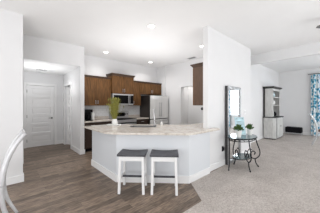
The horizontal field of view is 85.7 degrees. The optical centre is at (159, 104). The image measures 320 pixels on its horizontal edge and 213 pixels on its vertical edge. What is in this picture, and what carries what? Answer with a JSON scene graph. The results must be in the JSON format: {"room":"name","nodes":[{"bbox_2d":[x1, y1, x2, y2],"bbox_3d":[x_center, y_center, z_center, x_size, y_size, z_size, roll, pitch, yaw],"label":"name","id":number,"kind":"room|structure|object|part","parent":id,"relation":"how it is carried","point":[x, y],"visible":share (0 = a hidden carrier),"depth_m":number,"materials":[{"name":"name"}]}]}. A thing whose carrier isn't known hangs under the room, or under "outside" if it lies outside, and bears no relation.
{"room":"open-plan kitchen","nodes":[
{"label":"open-plan kitchen","id":0,"kind":"room"},
{"bbox_2d":[0,9,22,177],"bbox_3d":[-4.124,-0.125,1.780,4.244,3.050,0.120,0,0,-42],"label":"wall","id":1,"kind":"structure","parent":0,"point":[11,23],"depth_m":3.05,"materials":[{"name":"white paint"}]},
{"bbox_2d":[6,173,23,185],"bbox_3d":[-4.112,1.335,1.779,4.260,0.130,0.136,0,0,-42],"label":"baseboard","id":2,"kind":"structure","parent":1,"relation":"attached to","point":[20,178],"depth_m":3.07,"materials":[{"name":"white paint"}]},
{"bbox_2d":[23,59,23,163],"bbox_3d":[-3.916,0.155,4.763,0.120,2.490,1.840,0,0,-42],"label":"wall","id":3,"kind":"structure","parent":0,"point":[23,59],"depth_m":4.12,"materials":[{"name":"white paint"}]},
{"bbox_2d":[24,71,69,139],"bbox_3d":[-4.735,0.155,5.345,6.100,2.490,0.120,0,0,-42],"label":"wall","id":4,"kind":"structure","parent":0,"point":[31,77],"depth_m":6.21,"materials":[{"name":"white paint"}]},
{"bbox_2d":[27,85,53,147],"bbox_3d":[-4.059,0.372,5.876,0.771,2.048,0.093,0,0,-42],"label":"door","id":5,"kind":"structure","parent":4,"relation":"in","point":[40,99],"depth_m":5.88,"materials":[{"name":"white paint"}]},
{"bbox_2d":[24,82,56,147],"bbox_3d":[-4.045,0.333,5.864,0.930,2.135,0.030,0,0,-42],"label":"trim","id":6,"kind":"structure","parent":4,"relation":"attached to","point":[25,83],"depth_m":5.82,"materials":[{"name":"white paint"}]},
{"bbox_2d":[24,59,77,74],"bbox_3d":[-4.153,-1.140,4.697,6.100,0.100,2.060,0,0,-42],"label":"ceiling","id":7,"kind":"structure","parent":0,"point":[29,65],"depth_m":5.01,"materials":[{"name":"paint"}]},
{"bbox_2d":[23,34,83,66],"bbox_3d":[-3.949,-1.370,3.415,4.690,0.560,0.120,0,0,-42],"label":"wall","id":8,"kind":"structure","parent":0,"point":[34,48],"depth_m":4.41,"materials":[{"name":"white paint"}]},
{"bbox_2d":[63,66,83,149],"bbox_3d":[-2.861,-0.125,5.630,0.110,3.050,1.960,0,0,-42],"label":"wall","id":9,"kind":"structure","parent":0,"point":[76,76],"depth_m":5.13,"materials":[{"name":"white paint"}]},
{"bbox_2d":[64,82,71,148],"bbox_3d":[-3.126,0.335,5.829,0.020,2.130,0.890,0,0,-42],"label":"trim","id":10,"kind":"structure","parent":9,"relation":"attached to","point":[70,83],"depth_m":5.52,"materials":[{"name":"white paint"}]},
{"bbox_2d":[67,87,69,144],"bbox_3d":[-2.983,0.376,5.990,0.740,2.040,0.093,0,0,24],"label":"door","id":11,"kind":"structure","parent":9,"relation":"in","point":[68,88],"depth_m":6.12,"materials":[{"name":"white paint"}]},
{"bbox_2d":[57,140,84,154],"bbox_3d":[-4.553,1.335,4.099,4.706,0.130,1.976,0,0,-42],"label":"baseboard","id":12,"kind":"structure","parent":9,"relation":"attached to","point":[80,152],"depth_m":5.15,"materials":[{"name":"white paint"}]},
{"bbox_2d":[0,143,221,212],"bbox_3d":[-2.555,1.450,3.592,13.000,0.100,5.840,0,0,-42],"label":"floor","id":13,"kind":"structure","parent":0,"point":[57,179],"depth_m":2.79,"materials":[{"name":"wood"}]},
{"bbox_2d":[0,129,26,212],"bbox_3d":[-1.931,0.859,1.917,0.704,1.094,0.470,0,0,-40],"label":"dining chair","id":14,"kind":"object","parent":13,"relation":"on","point":[19,137],"visible":1,"depth_m":1.89,"materials":[{"name":"silver metal"}]},
{"bbox_3d":[-1.658,1.143,1.884,0.180,0.527,0.046,0,0,-40],"label":"leg","id":15,"kind":"part","parent":14,"relation":"part of","materials":[{"name":"silver metal"}]},
{"bbox_3d":[-1.914,1.143,2.192,0.180,0.527,0.046,0,0,-40],"label":"leg","id":16,"kind":"part","parent":14,"relation":"part of","materials":[{"name":"silver metal"}]},
{"bbox_3d":[-1.630,0.598,1.908,0.253,0.571,0.046,0,0,-40],"label":"post","id":17,"kind":"part","parent":14,"relation":"part of","materials":[{"name":"silver metal"}]},
{"bbox_3d":[-1.886,0.598,2.215,0.253,0.571,0.046,0,0,-40],"label":"post","id":18,"kind":"part","parent":14,"relation":"part of","materials":[{"name":"silver metal"}]},
{"bbox_2d":[84,121,111,151],"bbox_3d":[-2.035,0.964,5.609,1.050,0.872,0.632,0,0,-42],"label":"base cabinet","id":19,"kind":"object","parent":13,"relation":"on","point":[87,132],"visible":0.21,"depth_m":5.17,"materials":[{"name":"brown wood"}]},
{"bbox_3d":[-2.048,1.000,5.231,0.519,0.594,0.020,0,0,-42],"label":"door","id":20,"kind":"part","parent":19,"relation":"part of","materials":[{"name":"brown wood"}]},
{"bbox_3d":[-2.048,0.615,5.231,0.519,0.164,0.020,0,0,-42],"label":"drawer","id":21,"kind":"part","parent":19,"relation":"part of","materials":[{"name":"brown wood"}]},
{"bbox_2d":[84,119,111,122],"bbox_3d":[-2.036,0.506,5.607,1.065,0.040,0.633,0,0,-42],"label":"countertop","id":22,"kind":"structure","parent":19,"relation":"on","point":[95,120],"depth_m":5.41,"materials":[{"name":"stone"}]},
{"bbox_2d":[84,109,92,120],"bbox_3d":[-2.232,0.311,5.372,0.200,0.350,0.305,0,0,-42],"label":"coffee maker","id":23,"kind":"object","parent":22,"relation":"on","point":[87,112],"visible":0.91,"depth_m":5.32,"materials":[{"name":"black plastic"}]},
{"bbox_2d":[91,112,94,119],"bbox_3d":[-2.179,0.346,5.597,0.110,0.280,0.110,0,0,-42],"label":"storage jar","id":24,"kind":"object","parent":22,"relation":"on","point":[92,113],"visible":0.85,"depth_m":5.56,"materials":[{"name":"white ceramic"}]},
{"bbox_2d":[95,116,108,118],"bbox_3d":[-2.236,0.438,5.828,1.065,0.095,0.015,0,0,-42],"label":"backsplash","id":25,"kind":"structure","parent":22,"relation":"on","point":[96,117],"depth_m":6.01,"materials":[{"name":"tile"}]},
{"bbox_3d":[-1.658,0.615,5.582,0.519,0.164,0.020,0,0,-42],"label":"drawer","id":26,"kind":"part","parent":19,"relation":"part of","materials":[{"name":"brown wood"}]},
{"bbox_2d":[109,111,136,123],"bbox_3d":[-1.310,0.805,6.186,0.760,1.150,0.709,0,0,-42],"label":"range","id":27,"kind":"object","parent":13,"relation":"on","point":[123,118],"visible":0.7,"depth_m":6.17,"materials":[{"name":"metal"}]},
{"bbox_3d":[-1.341,0.943,6.221,0.760,0.875,0.617,0,0,-42],"label":"casing","id":28,"kind":"part","parent":27,"relation":"part of","materials":[{"name":"metal"}]},
{"bbox_2d":[117,149,147,194],"bbox_3d":[-0.445,1.086,2.867,0.450,0.627,0.348,0,0,3],"label":"bar stool","id":29,"kind":"object","parent":13,"relation":"on","point":[124,155],"visible":1,"depth_m":2.73,"materials":[{"name":"wood"}]},
{"bbox_3d":[-0.639,1.105,2.732,0.051,0.590,0.058,0,0,3],"label":"leg","id":30,"kind":"part","parent":29,"relation":"part of","materials":[{"name":"white paint"}]},
{"bbox_3d":[-0.624,1.105,3.022,0.051,0.590,0.058,0,0,3],"label":"leg","id":31,"kind":"part","parent":29,"relation":"part of","materials":[{"name":"white paint"}]},
{"bbox_3d":[-0.445,0.791,2.867,0.450,0.037,0.344,0,0,3],"label":"seat","id":32,"kind":"part","parent":29,"relation":"part of","materials":[{"name":"fabric"}]},
{"bbox_3d":[-0.267,1.105,2.712,0.051,0.590,0.058,0,0,3],"label":"leg","id":33,"kind":"part","parent":29,"relation":"part of","materials":[{"name":"white paint"}]},
{"bbox_3d":[-0.251,1.105,3.002,0.051,0.590,0.058,0,0,3],"label":"leg","id":34,"kind":"part","parent":29,"relation":"part of","materials":[{"name":"white paint"}]},
{"bbox_2d":[136,119,147,123],"bbox_3d":[-0.848,0.964,6.675,0.540,0.872,0.632,0,0,-42],"label":"base cabinet","id":35,"kind":"object","parent":13,"relation":"on","point":[139,121],"visible":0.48,"depth_m":6.45,"materials":[{"name":"brown wood"}]},
{"bbox_2d":[129,117,148,118],"bbox_3d":[-0.848,0.506,6.674,0.550,0.040,0.633,0,0,-42],"label":"countertop","id":36,"kind":"structure","parent":35,"relation":"on","point":[129,117],"depth_m":6.71,"materials":[{"name":"stone"}]},
{"bbox_2d":[91,130,209,183],"bbox_3d":[0.052,0.964,3.765,3.207,0.872,1.510,0,0,-8],"label":"kitchen island","id":37,"kind":"object","parent":13,"relation":"on","point":[193,161],"visible":0.66,"depth_m":3.13,"materials":[{"name":"white paint"}]},
{"bbox_3d":[-0.359,1.335,3.419,2.678,0.130,0.738,0,0,11],"label":"baseboard","id":38,"kind":"part","parent":37,"relation":"part of","materials":[{"name":"white paint"}]},
{"bbox_2d":[84,123,219,135],"bbox_3d":[0.000,0.506,3.736,3.394,0.040,1.659,0,0,-9],"label":"countertop","id":39,"kind":"structure","parent":37,"relation":"on","point":[124,129],"depth_m":3.42,"materials":[{"name":"stone"}]},
{"bbox_2d":[130,125,156,126],"bbox_3d":[-0.383,0.579,3.958,0.596,0.182,0.376,0,0,3],"label":"sink","id":40,"kind":"object","parent":39,"relation":"in","point":[132,125],"visible":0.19,"depth_m":4.14,"materials":[{"name":"silver metal"}]},
{"bbox_3d":[-1.097,0.476,4.123,0.350,0.020,0.350,0,0,-42],"label":"serving plate","id":41,"kind":"object","parent":39,"relation":"on","visible":0},
{"bbox_2d":[105,97,123,124],"bbox_3d":[-1.131,0.141,4.179,0.380,0.672,0.373,0,0,33],"label":"potted grass","id":42,"kind":"object","parent":41,"relation":"on","point":[114,106],"depth_m":4.11,"materials":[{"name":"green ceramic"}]},
{"bbox_2d":[140,95,167,124],"bbox_3d":[-0.230,0.515,7.105,0.905,1.770,0.802,0,0,-42],"label":"refrigerator","id":43,"kind":"object","parent":13,"relation":"on","point":[149,102],"visible":0.6,"depth_m":6.80,"materials":[{"name":"grey metal"}]},
{"bbox_3d":[-0.195,0.085,6.725,0.450,0.890,0.065,0,0,-42],"label":"door","id":44,"kind":"part","parent":43,"relation":"part of","materials":[{"name":"metal"}]},
{"bbox_3d":[-0.025,0.662,6.877,0.905,0.195,0.065,0,0,-42],"label":"freezer drawer","id":45,"kind":"part","parent":43,"relation":"part of","materials":[{"name":"metal"}]},
{"bbox_3d":[0.144,0.085,7.029,0.450,0.890,0.065,0,0,-42],"label":"door","id":46,"kind":"part","parent":43,"relation":"part of","materials":[{"name":"metal"}]},
{"bbox_2d":[150,149,178,195],"bbox_3d":[0.074,1.086,2.843,0.450,0.627,0.348,0,0,3],"label":"bar stool","id":47,"kind":"object","parent":13,"relation":"on","point":[157,155],"visible":1,"depth_m":2.70,"materials":[{"name":"white paint"}]},
{"bbox_3d":[-0.120,1.105,2.708,0.051,0.590,0.058,0,0,3],"label":"leg","id":48,"kind":"part","parent":47,"relation":"part of","materials":[{"name":"white paint"}]},
{"bbox_3d":[0.074,0.791,2.843,0.450,0.037,0.344,0,0,3],"label":"seat","id":49,"kind":"part","parent":47,"relation":"part of","materials":[{"name":"fabric"}]},
{"bbox_3d":[0.253,1.105,2.688,0.051,0.590,0.058,0,0,3],"label":"leg","id":50,"kind":"part","parent":47,"relation":"part of","materials":[{"name":"white paint"}]},
{"bbox_2d":[112,119,117,124],"bbox_3d":[-1.094,0.407,4.166,0.136,0.140,0.136,0,0,-42],"label":"vase","id":51,"kind":"object","parent":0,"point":[114,121],"depth_m":4.11,"materials":[{"name":"white ceramic"}]},
{"bbox_2d":[84,55,156,114],"bbox_3d":[-1.350,-0.125,6.732,3.610,3.050,0.120,0,0,-42],"label":"wall","id":52,"kind":"structure","parent":0,"point":[95,66],"depth_m":6.47,"materials":[{"name":"white paint"}]},
{"bbox_2d":[84,75,110,105],"bbox_3d":[-2.147,-0.458,5.689,0.990,0.955,0.362,0,0,-42],"label":"upper cabinet","id":53,"kind":"object","parent":52,"relation":"attached to","point":[97,89],"visible":0.81,"depth_m":5.58,"materials":[{"name":"brown wood"}]},
{"bbox_3d":[-2.240,-0.427,5.422,0.489,0.889,0.020,0,0,-42],"label":"door","id":54,"kind":"part","parent":53,"relation":"part of","materials":[{"name":"brown wood"}]},
{"bbox_3d":[-2.149,-0.905,5.691,0.990,0.060,0.358,0,0,-42],"label":"crown moulding","id":55,"kind":"part","parent":53,"relation":"part of","materials":[{"name":"brown wood"}]},
{"bbox_3d":[-1.872,-0.427,5.753,0.489,0.889,0.020,0,0,-42],"label":"door","id":56,"kind":"part","parent":53,"relation":"part of","materials":[{"name":"brown wood"}]},
{"bbox_2d":[84,106,138,115],"bbox_3d":[-1.746,0.246,6.286,2.405,0.448,0.010,0,0,-42],"label":"backsplash","id":57,"kind":"structure","parent":52,"relation":"attached to","point":[98,110],"depth_m":6.16,"materials":[{"name":"white tile"}]},
{"bbox_2d":[106,73,134,93],"bbox_3d":[-1.421,-0.743,6.280,0.950,0.685,0.453,0,0,-42],"label":"upper cabinet","id":58,"kind":"object","parent":52,"relation":"attached to","point":[120,83],"visible":0.98,"depth_m":6.10,"materials":[{"name":"brown wood"}]},
{"bbox_3d":[-1.467,-0.705,6.009,0.424,0.604,0.020,0,0,-42],"label":"door","id":59,"kind":"part","parent":58,"relation":"part of","materials":[{"name":"brown wood"}]},
{"bbox_3d":[-1.421,-1.048,6.280,0.950,0.075,0.453,0,0,-42],"label":"crown moulding","id":60,"kind":"part","parent":58,"relation":"part of","materials":[{"name":"brown wood"}]},
{"bbox_2d":[111,93,132,104],"bbox_3d":[-1.417,-0.198,6.275,0.820,0.395,0.468,0,0,-42],"label":"microwave","id":61,"kind":"object","parent":58,"relation":"attached to","point":[125,99],"visible":0.79,"depth_m":6.16,"materials":[{"name":"metal"}]},
{"bbox_3d":[-1.367,-0.198,6.078,0.610,0.375,0.030,0,0,-42],"label":"door","id":62,"kind":"part","parent":61,"relation":"part of","materials":[{"name":"glass"}]},
{"bbox_3d":[-1.069,-0.198,6.348,0.185,0.303,0.028,0,0,-42],"label":"control panel","id":63,"kind":"part","parent":61,"relation":"part of","materials":[{"name":"black"}]},
{"bbox_3d":[-1.147,-0.705,6.296,0.424,0.604,0.020,0,0,-42],"label":"door","id":64,"kind":"part","parent":58,"relation":"part of","materials":[{"name":"brown wood"}]},
{"bbox_2d":[128,81,140,105],"bbox_3d":[-0.987,-0.453,6.732,0.370,0.945,0.362,0,0,-42],"label":"upper cabinet","id":65,"kind":"object","parent":52,"relation":"attached to","point":[137,84],"visible":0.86,"depth_m":6.65,"materials":[{"name":"brown wood"}]},
{"bbox_3d":[-0.895,-0.422,6.630,0.364,0.879,0.020,0,0,-42],"label":"door","id":66,"kind":"part","parent":65,"relation":"part of","materials":[{"name":"brown wood"}]},
{"bbox_2d":[141,81,161,94],"bbox_3d":[-0.440,-0.677,7.223,1.080,0.495,0.362,0,0,-42],"label":"upper cabinet","id":67,"kind":"object","parent":52,"relation":"attached to","point":[147,88],"visible":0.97,"depth_m":7.08,"materials":[{"name":"brown wood"}]},
{"bbox_3d":[-0.549,-0.647,6.941,0.534,0.429,0.020,0,0,-42],"label":"door","id":68,"kind":"part","parent":67,"relation":"part of","materials":[{"name":"brown wood"}]},
{"bbox_3d":[-0.442,-0.895,7.224,1.080,0.060,0.358,0,0,-42],"label":"crown moulding","id":69,"kind":"part","parent":67,"relation":"part of","materials":[{"name":"brown wood"}]},
{"bbox_3d":[-0.148,-0.647,7.301,0.534,0.429,0.020,0,0,-42],"label":"door","id":70,"kind":"part","parent":67,"relation":"part of","materials":[{"name":"brown wood"}]},
{"bbox_2d":[0,0,319,72],"bbox_3d":[1.668,-1.700,3.381,15.000,0.100,9.400,0,0,-42],"label":"ceiling","id":71,"kind":"structure","parent":0,"point":[119,28],"depth_m":3.54,"materials":[{"name":"paint"}]},
{"bbox_2d":[147,24,155,27],"bbox_3d":[-0.183,-1.643,3.600,0.196,0.011,0.196,0,0,-42],"label":"recessed light","id":72,"kind":"object","parent":71,"relation":"in","point":[148,25],"visible":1,"depth_m":3.60,"materials":[{"name":"white paint"}]},
{"bbox_2d":[157,57,202,124],"bbox_3d":[1.063,-0.125,6.568,0.240,3.050,3.350,0,0,-42],"label":"wall","id":73,"kind":"structure","parent":0,"point":[173,78],"depth_m":6.90,"materials":[{"name":"white paint"}]},
{"bbox_2d":[184,87,197,124],"bbox_3d":[1.570,0.050,6.856,0.900,2.700,1.900,0,0,-42],"label":"wall","id":74,"kind":"structure","parent":0,"point":[190,110],"depth_m":7.60,"materials":[{"name":"white paint"}]},
{"bbox_2d":[203,26,250,164],"bbox_3d":[1.797,-0.125,4.381,2.270,3.050,0.115,0,0,-42],"label":"wall","id":75,"kind":"structure","parent":0,"point":[226,62],"depth_m":3.90,"materials":[{"name":"white paint"}]},
{"bbox_2d":[190,62,202,104],"bbox_3d":[1.172,-0.458,4.150,0.940,0.935,0.373,0,0,-42],"label":"upper cabinet","id":76,"kind":"object","parent":75,"relation":"attached to","point":[197,68],"visible":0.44,"depth_m":3.86,"materials":[{"name":"brown wood"}]},
{"bbox_3d":[0.923,-0.420,4.108,0.419,0.854,0.028,0,0,-42],"label":"door","id":77,"kind":"part","parent":76,"relation":"part of","materials":[{"name":"brown wood"}]},
{"bbox_3d":[1.172,-0.887,4.150,0.940,0.075,0.373,0,0,-42],"label":"crown moulding","id":78,"kind":"part","parent":76,"relation":"part of","materials":[{"name":"brown wood"}]},
{"bbox_2d":[210,149,249,171],"bbox_3d":[1.674,1.335,4.518,2.302,0.130,0.516,0,0,-42],"label":"baseboard","id":79,"kind":"structure","parent":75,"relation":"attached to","point":[214,166],"depth_m":3.84,"materials":[{"name":"white paint"}]},
{"bbox_2d":[183,133,319,212],"bbox_3d":[3.027,1.446,1.120,18.000,0.108,7.620,0,0,-42],"label":"floor","id":80,"kind":"structure","parent":0,"point":[286,179],"depth_m":3.14,"materials":[{"name":"beige carpet"}]},
{"bbox_2d":[225,86,240,164],"bbox_3d":[1.819,0.470,4.258,0.730,1.844,0.058,0,0,-42],"label":"floor mirror","id":81,"kind":"object","parent":80,"relation":"on","point":[232,94],"visible":0.7,"depth_m":4.16,"materials":[{"name":"mirror"}]},
{"bbox_2d":[229,89,238,159],"bbox_3d":[1.822,0.472,4.256,0.580,1.700,0.008,0,0,-42],"label":"mirror glass","id":82,"kind":"object","parent":81,"relation":"attached to","point":[233,93],"depth_m":4.23,"materials":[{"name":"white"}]},
{"bbox_2d":[227,133,260,171],"bbox_3d":[1.811,1.038,3.805,0.824,0.717,0.554,0,0,-42],"label":"console table","id":83,"kind":"object","parent":80,"relation":"on","point":[238,156],"visible":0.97,"depth_m":3.68,"materials":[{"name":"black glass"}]},
{"bbox_3d":[1.465,1.049,3.667,0.047,0.695,0.034,0,0,-42],"label":"leg","id":84,"kind":"part","parent":83,"relation":"part of","materials":[{"name":"black metal"}]},
{"bbox_3d":[1.759,1.048,3.984,0.031,0.697,0.217,0,0,-19],"label":"leg","id":85,"kind":"part","parent":83,"relation":"part of","materials":[{"name":"black metal"}]},
{"bbox_2d":[233,124,243,137],"bbox_3d":[1.666,0.539,3.652,0.187,0.279,0.218,0,0,-42],"label":"potted plant","id":86,"kind":"object","parent":83,"relation":"on","point":[237,128],"visible":1,"depth_m":3.61,"materials":[{"name":"green plant"}]},
{"bbox_3d":[1.661,0.611,3.643,0.135,0.136,0.135,0,0,-42],"label":"pot","id":87,"kind":"part","parent":86,"relation":"part of","materials":[{"name":"white ceramic"}]},
{"bbox_2d":[234,117,245,134],"bbox_3d":[1.828,0.479,3.939,0.220,0.397,0.120,0,0,-4],"label":"picture","id":88,"kind":"object","parent":83,"relation":"on","point":[238,120],"visible":0.73,"depth_m":3.96},
{"bbox_2d":[233,153,250,158],"bbox_3d":[1.811,1.125,3.805,0.550,0.010,0.330,0,0,-42],"label":"shelf","id":89,"kind":"object","parent":83,"relation":"attached to","point":[239,155],"depth_m":3.75,"materials":[{"name":"clear glass"}]},
{"bbox_3d":[1.811,0.685,3.805,0.820,0.010,0.550,0,0,-42],"label":"glass","id":90,"kind":"part","parent":83,"relation":"part of","materials":[{"name":"teal"}]},
{"bbox_3d":[1.853,1.048,3.638,0.031,0.697,0.202,0,0,-17],"label":"leg","id":91,"kind":"part","parent":83,"relation":"part of","materials":[{"name":"black metal"}]},
{"bbox_2d":[245,123,253,134],"bbox_3d":[2.027,0.548,3.911,0.179,0.261,0.174,0,0,-9],"label":"potted plant","id":92,"kind":"object","parent":83,"relation":"on","point":[249,127],"visible":0.99,"depth_m":3.89,"materials":[{"name":"green plant"}]},
{"bbox_3d":[2.036,0.616,3.913,0.125,0.126,0.125,0,0,-42],"label":"pot","id":93,"kind":"part","parent":92,"relation":"part of","materials":[{"name":"white ceramic"}]},
{"bbox_3d":[2.104,1.048,3.869,0.340,0.699,0.031,0,0,-11],"label":"leg","id":94,"kind":"part","parent":83,"relation":"part of","materials":[{"name":"black metal"}]},
{"bbox_2d":[263,86,283,139],"bbox_3d":[4.899,0.317,7.400,1.240,2.150,0.500,0,0,-42],"label":"hutch","id":95,"kind":"object","parent":80,"relation":"on","point":[273,126],"visible":1,"depth_m":7.09,"materials":[{"name":"white wood"}]},
{"bbox_3d":[4.464,-0.096,7.110,0.025,1.165,0.290,0,0,-42],"label":"panel","id":96,"kind":"part","parent":95,"relation":"part of","materials":[{"name":"white wood"}]},
{"bbox_3d":[4.866,-0.718,7.437,1.220,0.080,0.400,0,0,-42],"label":"cornice","id":97,"kind":"part","parent":95,"relation":"part of","materials":[{"name":"brown wood"}]},
{"bbox_3d":[5.234,-0.096,7.802,0.025,1.165,0.290,0,0,-42],"label":"panel","id":98,"kind":"part","parent":95,"relation":"part of","materials":[{"name":"clear glass"}]},
{"bbox_3d":[4.951,-0.096,7.342,1.010,1.165,0.015,0,0,-42],"label":"frame","id":99,"kind":"part","parent":95,"relation":"part of","materials":[{"name":"white wood"}]},
{"bbox_3d":[4.873,0.932,7.093,0.444,0.754,0.018,0,0,-42],"label":"door","id":100,"kind":"part","parent":95,"relation":"part of","materials":[{"name":"white wood"}]},
{"bbox_3d":[5.208,0.932,7.393,0.444,0.754,0.018,0,0,-42],"label":"door","id":101,"kind":"part","parent":95,"relation":"part of","materials":[{"name":"white wood"}]},
{"bbox_2d":[285,126,302,135],"bbox_3d":[6.290,1.214,8.112,0.320,0.364,0.647,0,0,-42],"label":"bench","id":102,"kind":"object","parent":80,"relation":"on","point":[287,128],"visible":0.94,"depth_m":7.99,"materials":[{"name":"black"}]},
{"bbox_2d":[309,114,319,144],"bbox_3d":[5.601,0.851,5.960,0.704,1.094,0.470,0,0,42],"label":"dining chair","id":103,"kind":"object","parent":80,"relation":"on","point":[310,115],"visible":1,"depth_m":5.92,"materials":[{"name":"silver metal"}]},
{"bbox_3d":[5.299,0.590,5.963,0.253,0.571,0.046,0,0,42],"label":"post","id":104,"kind":"part","parent":103,"relation":"part of","materials":[{"name":"silver metal"}]},
{"bbox_2d":[251,64,278,136],"bbox_3d":[4.203,-0.125,7.218,5.100,3.050,0.120,0,0,-42],"label":"wall","id":105,"kind":"structure","parent":0,"point":[261,76],"depth_m":6.98,"materials":[{"name":"white paint"}]},
{"bbox_2d":[251,42,319,64],"bbox_3d":[4.861,-1.500,3.829,0.150,0.300,5.800,0,0,-42],"label":"ceiling beam","id":106,"kind":"structure","parent":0,"point":[311,49],"depth_m":5.01,"materials":[{"name":"white paint"}]},
{"bbox_2d":[279,68,319,132],"bbox_3d":[8.033,-0.125,6.680,0.120,3.050,5.800,0,0,-42],"label":"wall","id":107,"kind":"structure","parent":0,"point":[295,93],"depth_m":8.26,"materials":[{"name":"white paint"}]},
{"bbox_2d":[251,130,312,142],"bbox_3d":[6.109,1.335,5.018,4.964,0.130,5.700,0,0,-42],"label":"baseboard","id":108,"kind":"structure","parent":107,"relation":"attached to","point":[304,133],"depth_m":7.93,"materials":[{"name":"white paint"}]},
{"bbox_3d":[8.039,-1.390,6.484,0.130,0.044,3.782,0,0,-42],"label":"curtain rod","id":109,"kind":"object","parent":107,"relation":"attached to","visible":0},
{"bbox_2d":[311,74,319,135],"bbox_3d":[7.087,0.005,7.484,0.077,2.730,0.820,0,0,-42],"label":"curtain","id":110,"kind":"object","parent":109,"relation":"hanging from","point":[315,79],"visible":0.91,"depth_m":7.67,"materials":[{"name":"blue fabric"}]}
]}

